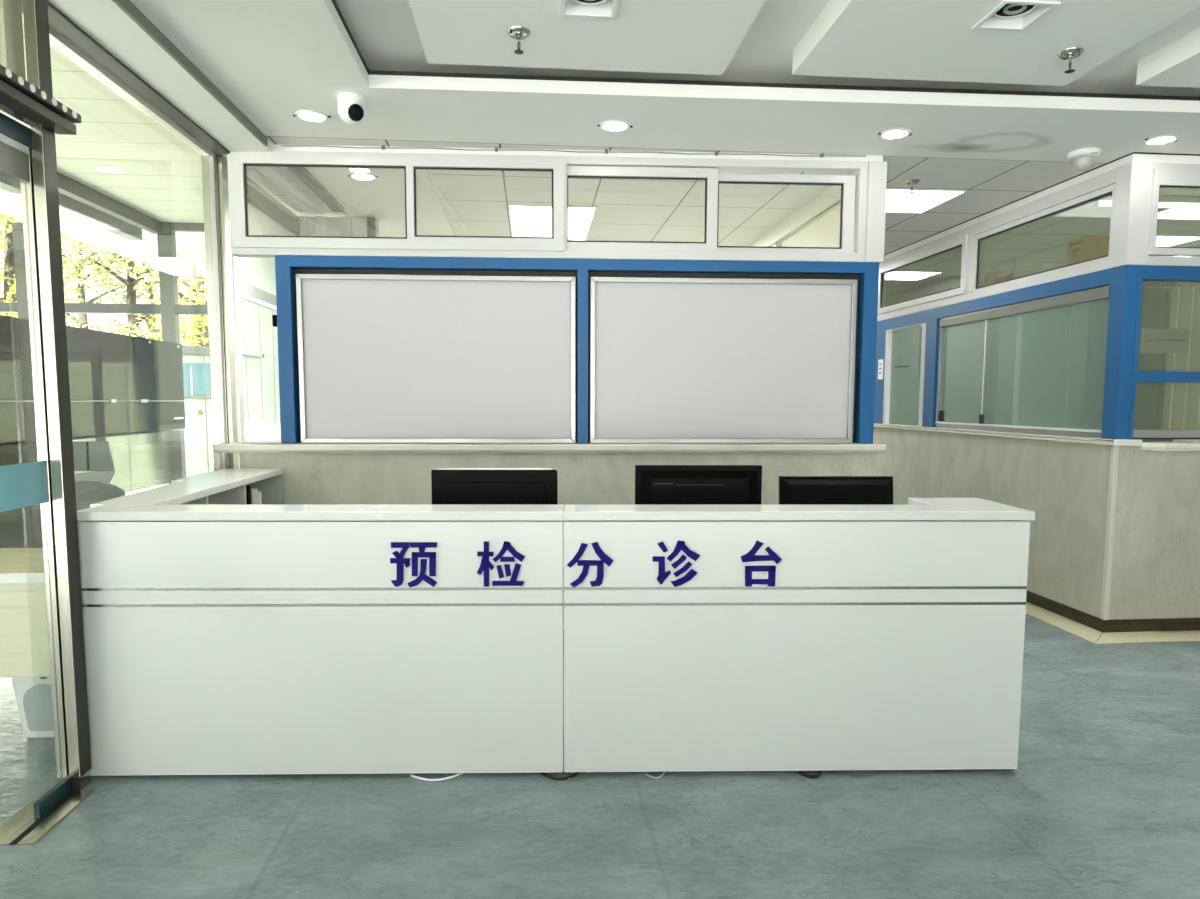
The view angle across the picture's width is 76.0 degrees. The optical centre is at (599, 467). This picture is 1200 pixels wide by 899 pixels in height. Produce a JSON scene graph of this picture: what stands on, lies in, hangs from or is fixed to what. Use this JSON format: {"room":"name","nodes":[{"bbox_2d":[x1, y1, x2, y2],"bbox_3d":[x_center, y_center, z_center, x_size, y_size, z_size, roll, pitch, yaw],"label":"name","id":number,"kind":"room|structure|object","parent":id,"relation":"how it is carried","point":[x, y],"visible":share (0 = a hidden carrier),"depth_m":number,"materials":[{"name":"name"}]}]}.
{"room":"hospital interior","nodes":[
{"label":"hospital interior","id":0,"kind":"room"},
{"bbox_2d":[0,22,203,222],"bbox_3d":[-2.498,-1.538,0.792,1.220,0.070,11.060,0,5,-5],"label":"ceiling","id":1,"kind":"structure","parent":0,"point":[117,150],"depth_m":4.45,"materials":[{"name":"beige paint"}]},
{"bbox_2d":[0,172,160,239],"bbox_3d":[-3.160,-1.447,0.710,0.245,0.200,11.000,0,5,-5],"label":"trim","id":2,"kind":"structure","parent":1,"relation":"attached to","point":[113,214],"depth_m":5.42,"materials":[{"name":"metal"}]},
{"bbox_2d":[21,0,238,790],"bbox_3d":[-1.958,-0.302,3.392,0.211,2.655,1.947,0,5,-6],"label":"wall","id":3,"kind":"structure","parent":0,"point":[37,15],"depth_m":2.59,"materials":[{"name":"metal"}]},
{"bbox_2d":[0,113,69,816],"bbox_3d":[-1.756,0.070,1.876,0.044,2.174,1.398,0,5,-5],"label":"door","id":4,"kind":"structure","parent":3,"relation":"in","point":[22,485],"depth_m":2.47,"materials":[{"name":"silver metal"}]},
{"bbox_2d":[0,781,93,845],"bbox_3d":[-1.792,1.108,2.483,0.163,0.006,0.386,0,5,-5],"label":"trim","id":5,"kind":"structure","parent":3,"relation":"attached to","point":[23,828],"depth_m":2.42,"materials":[{"name":"silver metal"}]},
{"bbox_2d":[238,177,299,467],"bbox_3d":[-2.184,-0.452,5.086,0.120,2.655,1.465,0,5,-5],"label":"wall","id":6,"kind":"structure","parent":0,"point":[267,216],"depth_m":4.86,"materials":[{"name":"white paint"}]},
{"bbox_2d":[242,351,263,357],"bbox_3d":[-2.095,-0.680,4.570,0.046,0.026,0.455,0,5,-5],"label":"handle","id":7,"kind":"object","parent":6,"relation":"attached to","point":[257,355],"visible":0.59,"depth_m":4.61,"materials":[{"name":"grey plastic"}]},
{"bbox_2d":[298,215,378,236],"bbox_3d":[-1.939,-0.513,5.761,0.570,2.660,0.160,0,5,-5],"label":"wall","id":8,"kind":"structure","parent":0,"point":[344,226],"depth_m":5.62,"materials":[{"name":"white paint"}]},
{"bbox_2d":[213,144,886,629],"bbox_3d":[-0.244,-0.402,4.328,3.719,2.700,0.205,0,5,-3],"label":"wall","id":9,"kind":"structure","parent":0,"point":[588,473],"depth_m":4.32,"materials":[{"name":"white"}]},
{"bbox_2d":[231,255,280,442],"bbox_3d":[-1.893,-0.651,4.254,0.239,1.025,0.050,0,5,-3],"label":"window","id":10,"kind":"structure","parent":9,"relation":"in","point":[234,259],"depth_m":4.24,"materials":[{"name":"metal"}]},
{"bbox_2d":[296,274,575,442],"bbox_3d":[-0.904,-0.604,4.303,1.535,0.930,0.036,0,5,-3],"label":"whiteboard","id":11,"kind":"object","parent":9,"relation":"attached to","point":[382,358],"visible":1,"depth_m":4.30,"materials":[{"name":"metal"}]},
{"bbox_2d":[227,151,867,261],"bbox_3d":[-0.255,-1.438,4.263,3.504,0.550,0.101,0,5,-3],"label":"window","id":12,"kind":"structure","parent":9,"relation":"in","point":[853,207],"depth_m":4.23,"materials":[{"name":"white"}]},
{"bbox_2d":[590,277,857,442],"bbox_3d":[0.702,-0.606,4.380,1.518,0.930,0.036,0,5,-3],"label":"whiteboard","id":13,"kind":"object","parent":9,"relation":"attached to","point":[673,360],"visible":1,"depth_m":4.38,"materials":[{"name":"metal"}]},
{"bbox_2d":[0,0,1199,276],"bbox_3d":[1.166,-1.735,2.585,12.000,0.430,14.400,0,5,-5],"label":"ceiling","id":14,"kind":"structure","parent":0,"point":[997,116],"depth_m":3.56,"materials":[{"name":"paint"}]},
{"bbox_2d":[293,110,330,121],"bbox_3d":[-1.394,-1.703,3.720,0.155,0.008,0.155,4,6,34],"label":"recessed light","id":15,"kind":"object","parent":14,"relation":"in","point":[306,115],"visible":1,"depth_m":3.71,"materials":[{"name":"white plastic"}]},
{"bbox_2d":[299,112,324,120],"bbox_3d":[-1.394,-1.704,3.720,0.115,0.003,0.115,0,5,-5],"label":"diffuser","id":16,"kind":"object","parent":15,"relation":"attached to","point":[306,116],"depth_m":3.72,"materials":[{"name":"white plastic"}]},
{"bbox_2d":[337,92,366,124],"bbox_3d":[-1.127,-1.628,3.491,0.126,0.128,0.137,0,5,-5],"label":"security camera","id":17,"kind":"object","parent":14,"relation":"attached to","point":[352,110],"visible":1,"depth_m":3.45,"materials":[{"name":"white plastic"}]},
{"bbox_2d":[348,172,377,180],"bbox_3d":[-1.426,-1.752,4.619,0.155,0.008,0.155,4,6,34],"label":"recessed light","id":18,"kind":"object","parent":14,"relation":"in","point":[357,175],"visible":1,"depth_m":4.61,"materials":[{"name":"white plastic"}]},
{"bbox_2d":[353,174,372,178],"bbox_3d":[-1.426,-1.753,4.619,0.115,0.003,0.115,0,5,-5],"label":"diffuser","id":19,"kind":"object","parent":18,"relation":"attached to","point":[355,176],"depth_m":4.61,"materials":[{"name":"white plastic"}]},
{"bbox_2d":[507,26,530,54],"bbox_3d":[-0.310,-1.626,2.936,0.092,0.076,0.092,0,5,-5],"label":"sprinkler","id":20,"kind":"object","parent":14,"relation":"attached to","point":[518,33],"visible":1,"depth_m":2.92,"materials":[{"name":"silver metal"}]},
{"bbox_2d":[508,204,596,240],"bbox_3d":[-0.383,-1.897,5.974,0.630,0.010,1.130,0,5,-5],"label":"ceiling light panel","id":21,"kind":"object","parent":14,"relation":"attached to","point":[526,220],"visible":0.69,"depth_m":5.84,"materials":[{"name":"white plastic"}]},
{"bbox_2d":[281,145,865,157],"bbox_3d":[-0.115,-1.737,4.207,3.200,0.018,0.023,0,5,-3],"label":"cable","id":22,"kind":"object","parent":14,"relation":"attached to","point":[382,147],"visible":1,"depth_m":4.20,"materials":[{"name":"grey metal"}]},
{"bbox_2d":[559,0,619,18],"bbox_3d":[-0.036,-1.667,2.701,0.206,0.063,0.206,0,5,-5],"label":"spotlight","id":23,"kind":"object","parent":14,"relation":"attached to","point":[607,9],"visible":1,"depth_m":2.78,"materials":[{"name":"white plastic"}]},
{"bbox_2d":[597,120,632,131],"bbox_3d":[0.075,-1.709,3.842,0.155,0.008,0.155,4,6,34],"label":"recessed light","id":24,"kind":"object","parent":14,"relation":"in","point":[611,125],"visible":1,"depth_m":3.83,"materials":[{"name":"white plastic"}]},
{"bbox_2d":[604,123,626,129],"bbox_3d":[0.075,-1.710,3.842,0.115,0.003,0.115,0,5,-5],"label":"diffuser","id":25,"kind":"object","parent":24,"relation":"attached to","point":[607,126],"depth_m":3.84,"materials":[{"name":"white plastic"}]},
{"bbox_2d":[878,128,911,139],"bbox_3d":[1.515,-1.714,3.945,0.155,0.008,0.155,4,6,34],"label":"recessed light","id":26,"kind":"object","parent":14,"relation":"in","point":[898,133],"visible":1,"depth_m":3.94,"materials":[{"name":"white plastic"}]},
{"bbox_2d":[883,131,906,137],"bbox_3d":[1.515,-1.715,3.945,0.115,0.003,0.115,0,5,-5],"label":"diffuser","id":27,"kind":"object","parent":26,"relation":"attached to","point":[886,134],"depth_m":3.95,"materials":[{"name":"white plastic"}]},
{"bbox_2d":[904,179,919,193],"bbox_3d":[1.948,-1.753,4.796,0.092,0.076,0.092,0,5,-5],"label":"sprinkler","id":28,"kind":"object","parent":14,"relation":"attached to","point":[911,182],"visible":1,"depth_m":4.79,"materials":[{"name":"silver metal"}]},
{"bbox_2d":[886,188,967,212],"bbox_3d":[2.071,-1.827,5.260,0.588,0.010,0.594,0,5,-5],"label":"ceiling light panel","id":29,"kind":"object","parent":14,"relation":"attached to","point":[898,200],"visible":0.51,"depth_m":5.18,"materials":[{"name":"white plastic"}]},
{"bbox_2d":[972,0,1059,31],"bbox_3d":[1.506,-1.670,2.788,0.206,0.063,0.206,0,5,-5],"label":"spotlight","id":30,"kind":"object","parent":14,"relation":"attached to","point":[1009,15],"visible":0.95,"depth_m":2.82,"materials":[{"name":"white plastic"}]},
{"bbox_2d":[1058,47,1083,73],"bbox_3d":[1.894,-1.634,3.093,0.092,0.076,0.092,0,5,-5],"label":"sprinkler","id":31,"kind":"object","parent":14,"relation":"attached to","point":[1069,54],"visible":1,"depth_m":3.08,"materials":[{"name":"silver metal"}]},
{"bbox_2d":[1067,148,1100,167],"bbox_3d":[2.667,-1.690,4.236,0.160,0.100,0.160,0,5,-5],"label":"smoke detector","id":32,"kind":"object","parent":14,"relation":"attached to","point":[1083,157],"visible":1,"depth_m":4.21,"materials":[{"name":"white plastic"}]},
{"bbox_2d":[1091,194,1111,205],"bbox_3d":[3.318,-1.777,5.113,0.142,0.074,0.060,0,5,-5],"label":"tube light","id":33,"kind":"object","parent":14,"relation":"attached to","point":[1106,200],"depth_m":5.10,"materials":[{"name":"white plastic"}]},
{"bbox_2d":[1143,135,1179,144],"bbox_3d":[2.939,-1.717,4.024,0.155,0.008,0.155,4,6,34],"label":"recessed light","id":34,"kind":"object","parent":14,"relation":"in","point":[1163,139],"visible":1,"depth_m":4.02,"materials":[{"name":"white plastic"}]},
{"bbox_2d":[1148,137,1174,143],"bbox_3d":[2.939,-1.718,4.023,0.115,0.003,0.115,0,5,-5],"label":"diffuser","id":35,"kind":"object","parent":34,"relation":"attached to","point":[1154,140],"depth_m":4.03,"materials":[{"name":"white plastic"}]},
{"bbox_2d":[1156,234,1199,246],"bbox_3d":[4.721,-1.938,6.606,0.600,0.010,0.580,0,5,-5],"label":"ceiling light panel","id":36,"kind":"object","parent":14,"relation":"attached to","point":[1161,240],"visible":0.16,"depth_m":6.46,"materials":[{"name":"white plastic"}]},
{"bbox_2d":[1158,208,1199,219],"bbox_3d":[4.312,-1.838,5.460,0.580,0.010,0.580,0,5,-5],"label":"ceiling light panel","id":37,"kind":"object","parent":14,"relation":"attached to","point":[1168,213],"visible":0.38,"depth_m":5.60,"materials":[{"name":"white plastic"}]},
{"bbox_2d":[1158,196,1199,208],"bbox_3d":[3.869,-1.779,5.163,0.296,0.076,0.060,0,5,-5],"label":"ceiling light panel","id":38,"kind":"object","parent":14,"relation":"attached to","point":[1177,202],"depth_m":5.14,"materials":[{"name":"white plastic"}]},
{"bbox_2d":[0,614,1199,898],"bbox_3d":[1.157,1.119,2.837,12.000,0.060,14.400,0,5,-5],"label":"floor","id":39,"kind":"structure","parent":0,"point":[1101,800],"depth_m":2.42,"materials":[{"name":"grey tile"}]},
{"bbox_2d":[0,548,50,676],"bbox_3d":[-2.398,0.710,3.088,0.757,0.690,0.516,0,5,-5],"label":"desk","id":40,"kind":"object","parent":39,"relation":"on","point":[24,640],"visible":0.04,"depth_m":2.86,"materials":[{"name":"beige laminate"}]},
{"bbox_2d":[12,676,54,737],"bbox_3d":[-2.177,0.916,3.114,0.250,0.276,0.290,0,5,-5],"label":"waste bin","id":41,"kind":"object","parent":39,"relation":"on","point":[33,694],"visible":0.23,"depth_m":2.99,"materials":[{"name":"white plastic"}]},
{"bbox_2d":[73,441,115,483],"bbox_3d":[-2.884,0.393,4.385,0.314,1.091,0.180,0,5,-5],"label":"tilted panel","id":42,"kind":"object","parent":39,"relation":"on","point":[88,455],"visible":0.41,"depth_m":4.32,"materials":[{"name":"glass"}]},
{"bbox_2d":[75,481,124,510],"bbox_3d":[-2.411,0.520,3.760,0.379,0.951,0.426,-1,5,-10],"label":"chair","id":43,"kind":"object","parent":39,"relation":"on","point":[87,492],"visible":0.23,"depth_m":3.54,"materials":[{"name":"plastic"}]},
{"bbox_2d":[0,315,206,547],"bbox_3d":[-3.138,0.062,4.333,0.160,1.758,4.520,0,5,-5],"label":"partition wall","id":44,"kind":"structure","parent":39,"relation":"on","point":[127,392],"depth_m":4.92,"materials":[{"name":"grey glass"}]},
{"bbox_2d":[0,222,207,483],"bbox_3d":[-4.152,-0.610,6.279,3.545,2.749,0.080,0,5,-5],"label":"window","id":45,"kind":"structure","parent":39,"relation":"on","point":[169,307],"depth_m":6.21,"materials":[{"name":"white metal"}]},
{"bbox_2d":[90,468,283,507],"bbox_3d":[-1.855,0.534,3.565,0.314,0.939,1.516,0,5,-5],"label":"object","id":46,"kind":"object","parent":39,"relation":"on","point":[227,486],"visible":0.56,"depth_m":3.70,"materials":[{"name":"white laminate"}]},
{"bbox_2d":[246,485,250,504],"bbox_3d":[-1.835,0.271,3.808,0.202,0.365,0.040,0,5,-5],"label":"ring binder","id":47,"kind":"object","parent":46,"relation":"in","point":[248,488],"visible":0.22,"depth_m":3.79,"materials":[{"name":"black plastic"}]},
{"bbox_2d":[251,488,257,504],"bbox_3d":[-1.842,0.276,3.889,0.202,0.340,0.080,0,5,-5],"label":"ring binder","id":48,"kind":"object","parent":46,"relation":"in","point":[254,491],"visible":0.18,"depth_m":3.87,"materials":[{"name":"white plastic"}]},
{"bbox_2d":[258,491,261,504],"bbox_3d":[-1.848,0.280,3.959,0.202,0.320,0.040,0,5,-5],"label":"ring binder","id":49,"kind":"object","parent":46,"relation":"in","point":[259,492],"visible":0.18,"depth_m":3.95,"materials":[{"name":"white plastic"}]},
{"bbox_2d":[77,504,563,775],"bbox_3d":[-0.966,0.588,3.041,1.660,0.950,0.781,0,5,-1],"label":"reception desk","id":50,"kind":"object","parent":39,"relation":"on","point":[219,639],"depth_m":2.67,"materials":[{"name":"white laminate"}]},
{"bbox_2d":[77,504,563,511],"bbox_3d":[-0.958,0.156,2.705,1.658,0.030,0.184,0,5,-1],"label":"countertop","id":51,"kind":"structure","parent":50,"relation":"on","point":[108,507],"depth_m":2.69,"materials":[{"name":"white laminate"}]},
{"bbox_2d":[431,468,557,504],"bbox_3d":[-0.421,0.171,3.086,0.500,0.345,0.180,0,5,-1],"label":"computer monitor","id":52,"kind":"object","parent":50,"relation":"on","point":[450,486],"visible":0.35,"depth_m":3.05,"materials":[{"name":"black plastic"}]},
{"bbox_2d":[410,773,462,780],"bbox_3d":[-0.579,1.091,2.709,0.185,0.008,0.049,0,5,-5],"label":"loose cable","id":53,"kind":"object","parent":39,"relation":"on","point":[458,774],"visible":1,"depth_m":2.70,"materials":[{"name":"white plastic"}]},
{"bbox_2d":[540,772,580,779],"bbox_3d":[-0.138,1.090,2.722,0.147,0.010,0.058,0,5,-5],"label":"loose cable","id":54,"kind":"object","parent":39,"relation":"on","point":[541,773],"visible":0.98,"depth_m":2.71,"materials":[{"name":"black plastic"}]},
{"bbox_2d":[558,772,589,779],"bbox_3d":[-0.092,1.092,2.720,0.114,0.006,0.045,0,5,-5],"label":"loose cable","id":55,"kind":"object","parent":39,"relation":"on","point":[588,772],"visible":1,"depth_m":2.71,"materials":[{"name":"grey rubber"}]},
{"bbox_2d":[645,772,664,778],"bbox_3d":[0.198,1.092,2.728,0.075,0.006,0.042,0,5,-5],"label":"loose cable","id":56,"kind":"object","parent":39,"relation":"on","point":[663,773],"visible":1,"depth_m":2.72,"materials":[{"name":"grey plastic"}]},
{"bbox_2d":[563,498,1034,771],"bbox_3d":[0.682,0.590,3.075,1.634,0.950,0.781,0,5,-1],"label":"reception desk","id":57,"kind":"object","parent":39,"relation":"on","point":[697,637],"depth_m":2.70,"materials":[{"name":"white laminate"}]},
{"bbox_2d":[635,465,761,504],"bbox_3d":[0.400,0.165,3.143,0.515,0.353,0.180,0,5,-1],"label":"computer monitor","id":58,"kind":"object","parent":57,"relation":"on","point":[654,484],"visible":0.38,"depth_m":3.10,"materials":[{"name":"black plastic"}]},
{"bbox_2d":[563,498,1032,511],"bbox_3d":[0.687,0.149,2.839,1.634,0.030,0.384,0,5,-1],"label":"countertop","id":59,"kind":"structure","parent":57,"relation":"on","point":[914,504],"depth_m":2.74,"materials":[{"name":"white laminate"}]},
{"bbox_2d":[779,476,892,504],"bbox_3d":[0.977,0.188,3.167,0.470,0.307,0.180,0,5,-1],"label":"computer monitor","id":60,"kind":"object","parent":57,"relation":"on","point":[793,490],"visible":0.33,"depth_m":3.15,"materials":[{"name":"black plastic"}]},
{"bbox_2d":[798,770,822,777],"bbox_3d":[0.755,1.090,2.733,0.090,0.012,0.046,0,5,-5],"label":"loose cable","id":61,"kind":"object","parent":39,"relation":"on","point":[819,773],"visible":1,"depth_m":2.72,"materials":[{"name":"black plastic"}]},
{"bbox_2d":[1173,439,1199,441],"bbox_3d":[5.892,-0.306,7.723,0.484,1.950,0.900,0,5,-5],"label":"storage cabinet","id":62,"kind":"object","parent":39,"relation":"on","point":[1174,440],"visible":0.02,"depth_m":7.45,"materials":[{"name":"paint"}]},
{"bbox_2d":[748,173,854,246],"bbox_3d":[1.318,-0.649,7.185,0.077,2.700,5.190,0,5,-5],"label":"wall","id":63,"kind":"structure","parent":0,"point":[817,223],"depth_m":5.30,"materials":[{"name":"paint"}]},
{"bbox_2d":[996,314,1022,425],"bbox_3d":[4.425,-0.816,9.184,0.060,2.700,1.750,0,5,-5],"label":"wall","id":64,"kind":"structure","parent":0,"point":[1010,341],"depth_m":8.38,"materials":[{"name":"paint"}]},
{"bbox_2d":[885,275,1174,428],"bbox_3d":[4.558,-0.769,8.660,3.869,2.700,0.080,0,5,-5],"label":"wall","id":65,"kind":"structure","parent":0,"point":[1045,333],"depth_m":8.58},
{"bbox_2d":[873,152,1199,632],"bbox_3d":[4.631,-0.642,7.227,3.981,2.700,5.704,0,5,-5],"label":"wall partition","id":66,"kind":"structure","parent":0,"point":[1114,539],"depth_m":4.48,"materials":[{"name":"stone"}]},
{"bbox_2d":[878,359,883,379],"bbox_3d":[2.648,-0.930,7.250,0.005,0.187,0.100,0,5,-5],"label":"wall plate","id":67,"kind":"object","parent":66,"relation":"attached to","point":[880,362],"visible":1,"depth_m":7.25,"materials":[{"name":"white plastic"}]},
{"bbox_2d":[883,323,925,425],"bbox_3d":[2.715,-0.814,6.814,0.072,0.865,0.728,0,5,-5],"label":"window","id":68,"kind":"structure","parent":66,"relation":"in","point":[890,334],"depth_m":7.10,"materials":[{"name":"white metal"}]},
{"bbox_2d":[877,168,1116,320],"bbox_3d":[2.692,-1.655,7.073,0.082,0.555,5.482,0,5,-5],"label":"window","id":69,"kind":"structure","parent":66,"relation":"in","point":[969,238],"depth_m":5.53,"materials":[{"name":"white metal"}]},
{"bbox_2d":[984,269,1014,285],"bbox_3d":[2.984,-1.398,5.732,0.140,0.136,0.180,0,5,-5],"label":"cardboard box","id":70,"kind":"object","parent":66,"relation":"on","point":[991,277],"visible":0.56,"depth_m":5.68,"materials":[{"name":"brown cardboard"}]},
{"bbox_2d":[999,275,1012,281],"bbox_3d":[2.983,-1.354,5.574,0.130,0.076,0.100,0,5,-5],"label":"cardboard box","id":71,"kind":"object","parent":66,"relation":"on","point":[1006,277],"visible":0.29,"depth_m":5.53,"materials":[{"name":"brown cardboard"}]},
{"bbox_2d":[935,285,1109,437],"bbox_3d":[2.862,-0.693,5.353,0.060,0.881,1.883,0,5,-5],"label":"window","id":72,"kind":"structure","parent":66,"relation":"in","point":[1103,292],"depth_m":5.30,"materials":[{"name":"metal"}]},
{"bbox_2d":[1013,263,1061,278],"bbox_3d":[3.039,-1.347,5.348,0.140,0.101,0.320,0,5,-5],"label":"cardboard box","id":73,"kind":"object","parent":66,"relation":"on","point":[1041,267],"visible":0.55,"depth_m":5.25,"materials":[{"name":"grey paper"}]},
{"bbox_2d":[1067,235,1109,264],"bbox_3d":[3.056,-1.345,4.811,0.161,0.191,0.150,0,5,-5],"label":"cardboard box","id":74,"kind":"object","parent":66,"relation":"on","point":[1086,247],"visible":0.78,"depth_m":4.74,"materials":[{"name":"brown cardboard"}]},
{"bbox_2d":[1069,241,1082,257],"bbox_3d":[2.976,-1.367,4.805,0.001,0.096,0.117,0,5,-5],"label":"print","id":75,"kind":"object","parent":74,"relation":"attached to","point":[1075,247],"depth_m":4.80,"materials":[{"name":"brown"}]},
{"bbox_2d":[1025,602,1199,643],"bbox_3d":[4.607,0.742,6.874,4.205,0.002,4.938,0,5,-5],"label":"trim","id":76,"kind":"structure","parent":66,"relation":"attached to","point":[1078,629],"depth_m":4.42,"materials":[{"name":"beige stone"}]},
{"bbox_2d":[1083,288,1172,441],"bbox_3d":[3.211,-0.613,4.703,0.600,0.955,0.120,0,5,-5],"label":"notice board","id":77,"kind":"object","parent":66,"relation":"on","point":[1156,302],"visible":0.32,"depth_m":4.65,"materials":[{"name":"grey metal"}]},
{"bbox_2d":[1133,382,1199,438],"bbox_3d":[4.814,-0.619,4.505,3.602,0.893,0.064,0,5,-5],"label":"window","id":78,"kind":"structure","parent":66,"relation":"in","point":[1137,434],"depth_m":4.37,"materials":[{"name":"metal"}]},
{"bbox_2d":[1139,329,1188,352],"bbox_3d":[3.206,-0.721,4.364,0.292,0.137,0.003,0,5,-5],"label":"notice sheet","id":79,"kind":"object","parent":78,"relation":"attached to","point":[1151,340],"visible":1,"depth_m":4.36,"materials":[{"name":"grey paper"}]},
{"bbox_2d":[1145,339,1184,341],"bbox_3d":[3.209,-0.724,4.363,0.238,0.015,0.001,0,5,-5],"label":"print","id":80,"kind":"object","parent":79,"relation":"attached to","point":[1146,340],"depth_m":4.36,"materials":[{"name":"grey"}]},
{"bbox_2d":[1142,286,1199,429],"bbox_3d":[3.994,-0.687,4.974,1.250,0.940,0.052,0,5,-5],"label":"curtain","id":81,"kind":"object","parent":66,"relation":"hanging from","point":[1181,411],"visible":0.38,"depth_m":4.95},
{"bbox_2d":[1145,163,1199,265],"bbox_3d":[4.945,-1.417,4.447,3.843,0.555,0.082,0,5,-5],"label":"window","id":82,"kind":"structure","parent":66,"relation":"in","point":[1177,175],"depth_m":4.25,"materials":[{"name":"white"}]},
{"bbox_2d":[1174,282,1199,287],"bbox_3d":[7.061,-0.411,3.258,0.150,2.950,14.150,0,5,-5],"label":"wall","id":83,"kind":"structure","parent":0,"point":[1177,284],"depth_m":8.51,"materials":[{"name":"paint"}]},
{"bbox_3d":[-1.317,0.268,-3.055,0.070,2.655,3.300,0,5,-5],"label":"wall","id":84,"kind":"structure","parent":0,"visible":0},
{"bbox_2d":[0,0,25,79],"bbox_3d":[-1.588,-1.120,-0.110,0.038,0.378,5.036,0,5,-5],"label":"window","id":85,"kind":"structure","parent":84,"relation":"in","point":[12,57],"depth_m":2.34,"materials":[{"name":"silver metal"}]},
{"label":"outside","id":86,"kind":"structure","parent":0,"visible":0},
{"bbox_3d":[-1.130,0.503,12.656,80.000,0.430,100.000,0,5,-5],"label":"ground","id":87,"kind":"structure","parent":86,"visible":0},
{"bbox_2d":[125,346,213,494],"bbox_3d":[-5.784,-0.454,9.633,5.000,1.980,2.400,0,5,-5],"label":"cabin","id":88,"kind":"object","parent":87,"relation":"on","point":[198,430],"visible":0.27,"depth_m":8.63,"materials":[{"name":"metal"}]},
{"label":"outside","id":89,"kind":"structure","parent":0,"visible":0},
{"bbox_3d":[-25.334,-1.271,29.473,34.800,0.005,62.000,0,5,-5],"label":"lawn","id":90,"kind":"structure","parent":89,"visible":0},
{"bbox_2d":[0,213,86,321],"bbox_3d":[-9.558,-2.271,12.319,2.722,5.127,2.428,0,5,-5],"label":"leafy tree","id":91,"kind":"object","parent":90,"relation":"on","point":[8,275],"visible":0.18,"depth_m":12.26,"materials":[{"name":"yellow plant"}]},
{"bbox_2d":[0,218,158,333],"bbox_3d":[-13.344,-4.412,19.726,4.505,8.066,4.236,3,6,29],"label":"leafy tree","id":92,"kind":"object","parent":90,"relation":"on","point":[82,322],"visible":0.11,"depth_m":19.77,"materials":[{"name":"green plant"}]},
{"bbox_2d":[61,236,193,337],"bbox_3d":[-9.621,-3.375,15.824,2.942,6.708,3.141,-3,6,-34],"label":"leafy tree","id":93,"kind":"object","parent":90,"relation":"on","point":[130,282],"visible":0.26,"depth_m":15.71,"materials":[{"name":"green plant"}]},
{"bbox_2d":[63,238,206,336],"bbox_3d":[-15.427,-5.804,26.683,4.995,9.604,6.091,0,5,-5],"label":"leafy tree","id":94,"kind":"object","parent":90,"relation":"on","point":[151,296],"visible":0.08,"depth_m":26.38,"materials":[{"name":"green plant"}]},
{"bbox_2d":[118,263,208,345],"bbox_3d":[-6.136,-2.406,11.964,3.207,5.478,2.529,0,5,-5],"label":"leafy tree","id":95,"kind":"object","parent":90,"relation":"on","point":[200,333],"visible":0.15,"depth_m":11.67,"materials":[{"name":"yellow plant"}]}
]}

